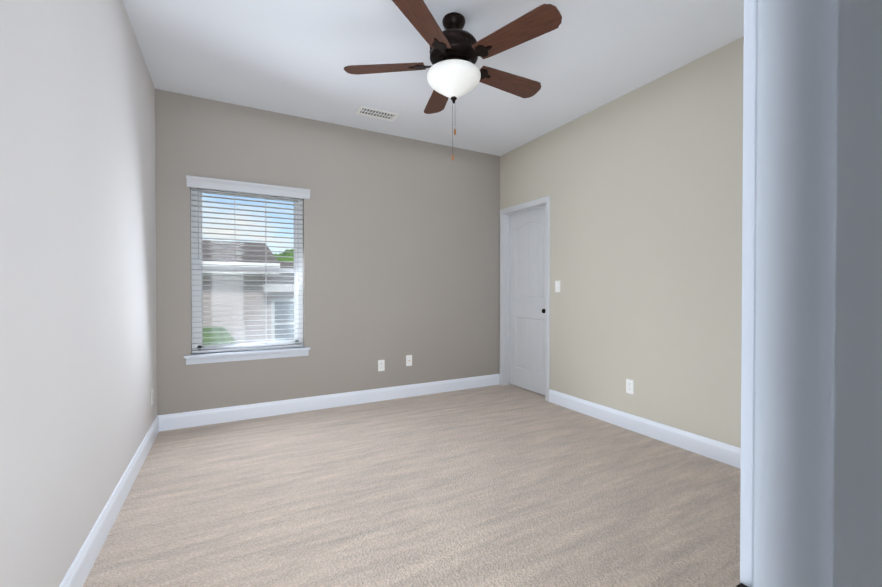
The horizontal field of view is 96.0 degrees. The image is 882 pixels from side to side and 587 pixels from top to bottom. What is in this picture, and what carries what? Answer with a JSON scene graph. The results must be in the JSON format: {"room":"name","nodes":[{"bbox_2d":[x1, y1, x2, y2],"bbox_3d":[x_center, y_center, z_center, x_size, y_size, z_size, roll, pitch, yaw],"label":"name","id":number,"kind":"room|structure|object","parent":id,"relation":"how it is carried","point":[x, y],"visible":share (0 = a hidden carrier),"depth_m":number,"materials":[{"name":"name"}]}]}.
{"room":"empty bedroom","nodes":[
{"label":"empty bedroom","id":0,"kind":"room"},
{"bbox_2d":[0,0,156,586],"bbox_3d":[-1.047,-0.241,0.718,0.140,2.740,5.500,0,1,-28],"label":"wall","id":1,"kind":"structure","parent":0,"point":[78,364],"depth_m":1.45,"materials":[{"name":"grey paint"}]},
{"bbox_2d":[59,415,162,586],"bbox_3d":[-1.385,1.058,1.541,0.028,0.127,3.750,0,1,-28],"label":"baseboard","id":2,"kind":"structure","parent":1,"relation":"attached to","point":[78,572],"depth_m":1.85,"materials":[{"name":"white wood"}]},
{"bbox_2d":[151,389,153,405],"bbox_3d":[-2.169,0.779,2.985,0.007,0.115,0.070,0,1,-28],"label":"electrical outlet","id":3,"kind":"object","parent":1,"relation":"attached to","point":[152,396],"visible":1,"depth_m":2.97,"materials":[{"name":"white plastic"}]},
{"bbox_2d":[155,89,499,414],"bbox_3d":[-0.823,-0.271,4.045,3.670,2.740,0.160,0,1,-28],"label":"wall","id":4,"kind":"structure","parent":0,"point":[401,248],"depth_m":3.90,"materials":[{"name":"beige paint"}]},
{"bbox_2d":[191,187,302,353],"bbox_3d":[-1.731,-0.214,3.601,0.900,1.465,0.080,0,1,-28],"label":"window unit","id":5,"kind":"structure","parent":4,"relation":"in","point":[197,300],"depth_m":3.58,"materials":[{"name":"white plastic"}]},
{"bbox_2d":[186,175,309,352],"bbox_3d":[-1.671,-0.235,3.516,0.975,1.462,0.112,0,1,-28],"label":"window blinds","id":6,"kind":"object","parent":5,"relation":"attached to","point":[234,186],"visible":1,"depth_m":3.50,"materials":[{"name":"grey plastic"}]},
{"bbox_2d":[184,346,310,364],"bbox_3d":[-1.685,0.546,3.523,1.000,0.078,0.113,0,1,-28],"label":"window sill","id":7,"kind":"structure","parent":4,"relation":"attached to","point":[216,357],"depth_m":3.47,"materials":[{"name":"white wood"}]},
{"bbox_2d":[163,374,499,430],"bbox_3d":[-0.769,1.036,3.988,3.360,0.127,0.015,0,1,-28],"label":"baseboard","id":8,"kind":"structure","parent":4,"relation":"attached to","point":[257,410],"depth_m":3.76,"materials":[{"name":"white wood"}]},
{"bbox_2d":[378,360,384,370],"bbox_3d":[-0.612,0.739,4.073,0.070,0.115,0.007,0,1,-28],"label":"electrical outlet","id":9,"kind":"object","parent":4,"relation":"attached to","point":[381,365],"visible":1,"depth_m":4.07,"materials":[{"name":"white plastic"}]},
{"bbox_2d":[406,355,411,365],"bbox_3d":[-0.337,0.713,4.215,0.070,0.115,0.015,0,1,-28],"label":"outlet","id":10,"kind":"object","parent":4,"relation":"attached to","point":[408,360],"visible":1,"depth_m":4.21,"materials":[{"name":"white plastic"}]},
{"bbox_2d":[83,384,740,586],"bbox_3d":[0.472,1.181,1.633,3.670,0.120,5.660,0,1,-28],"label":"floor","id":11,"kind":"structure","parent":0,"point":[510,485],"depth_m":2.10,"materials":[{"name":"carpet"}]},
{"bbox_2d":[122,0,743,155],"bbox_3d":[0.472,-1.679,1.607,3.670,0.120,5.660,0,1,-28],"label":"ceiling","id":12,"kind":"structure","parent":0,"point":[292,57],"depth_m":2.72,"materials":[{"name":"white paint"}]},
{"bbox_2d":[355,106,398,121],"bbox_3d":[-0.579,-1.631,3.608,0.360,0.011,0.170,0,1,-28],"label":"ceiling vent","id":13,"kind":"object","parent":12,"relation":"in","point":[376,113],"visible":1,"depth_m":3.60,"materials":[{"name":"white metal"}]},
{"bbox_2d":[344,0,561,160],"bbox_3d":[0.115,-1.209,2.391,1.236,0.833,1.283,0,1,-28],"label":"ceiling fan","id":14,"kind":"object","parent":12,"relation":"hanging from","point":[454,73],"visible":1,"depth_m":2.25,"materials":[{"name":"brown wood"}]},
{"bbox_2d":[500,36,743,447],"bbox_3d":[1.866,-0.239,3.319,0.670,2.790,3.845,0,1,-28],"label":"wall","id":15,"kind":"structure","parent":0,"point":[642,186],"depth_m":3.05,"materials":[{"name":"beige paint"}]},
{"bbox_2d":[500,195,549,401],"bbox_3d":[0.965,0.071,4.425,0.120,2.050,0.750,0,1,-28],"label":"door frame","id":16,"kind":"structure","parent":15,"relation":"attached to","point":[506,343],"depth_m":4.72,"materials":[{"name":"white paint"}]},
{"bbox_2d":[510,206,545,394],"bbox_3d":[0.999,0.075,4.447,0.168,2.018,0.711,0,1,-28],"label":"closet door","id":17,"kind":"structure","parent":15,"relation":"in","point":[527,288],"depth_m":4.45,"materials":[{"name":"white paint"}]},
{"bbox_2d":[555,281,559,291],"bbox_3d":[1.152,-0.070,3.929,0.018,0.115,0.070,0,1,-28],"label":"light switch","id":18,"kind":"object","parent":15,"relation":"attached to","point":[557,286],"visible":1,"depth_m":3.93,"materials":[{"name":"white plastic"}]},
{"bbox_2d":[626,379,633,393],"bbox_3d":[1.536,0.757,3.228,0.007,0.115,0.070,0,1,-28],"label":"electrical outlet","id":19,"kind":"object","parent":15,"relation":"attached to","point":[629,386],"visible":1,"depth_m":3.23,"materials":[{"name":"white plastic"}]},
{"bbox_2d":[549,389,740,468],"bbox_3d":[1.786,1.048,2.754,0.015,0.127,2.903,0,1,-28],"label":"baseboard","id":20,"kind":"structure","parent":15,"relation":"attached to","point":[725,453],"depth_m":3.01,"materials":[{"name":"white wood"}]},
{"bbox_3d":[1.005,-0.240,0.601,3.650,2.740,0.140,0,1,-28],"label":"wall","id":21,"kind":"structure","parent":0,"visible":0},
{"bbox_2d":[736,0,881,586],"bbox_3d":[-0.088,0.090,0.030,0.844,2.092,0.158,0,1,-28],"label":"door frame","id":22,"kind":"structure","parent":21,"relation":"attached to","point":[818,438],"depth_m":0.23,"materials":[{"name":"white wood"}]},
{"label":"outside","id":23,"kind":"structure","parent":0,"visible":0},
{"bbox_3d":[-15.984,3.879,39.492,90.000,0.200,75.590,0,1,-28],"label":"ground","id":24,"kind":"structure","parent":23,"visible":0},
{"bbox_2d":[202,326,234,344],"bbox_3d":[-3.565,2.304,6.177,1.230,3.552,1.325,0,1,-28],"label":"bush","id":25,"kind":"object","parent":24,"relation":"on","point":[216,334],"depth_m":6.24,"materials":[{"name":"green plant"}]},
{"bbox_2d":[202,240,293,342],"bbox_3d":[-6.104,1.273,12.474,16.600,5.500,10.120,0,1,-28],"label":"house","id":26,"kind":"structure","parent":24,"relation":"on","point":[230,258],"depth_m":8.29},
{"bbox_2d":[273,249,293,261],"bbox_3d":[-17.938,-1.330,40.932,45.106,10.191,34.832,0,1,-28],"label":"trees","id":27,"kind":"object","parent":24,"relation":"on","point":[287,258],"depth_m":27.72,"materials":[{"name":"green plant"}]}
]}

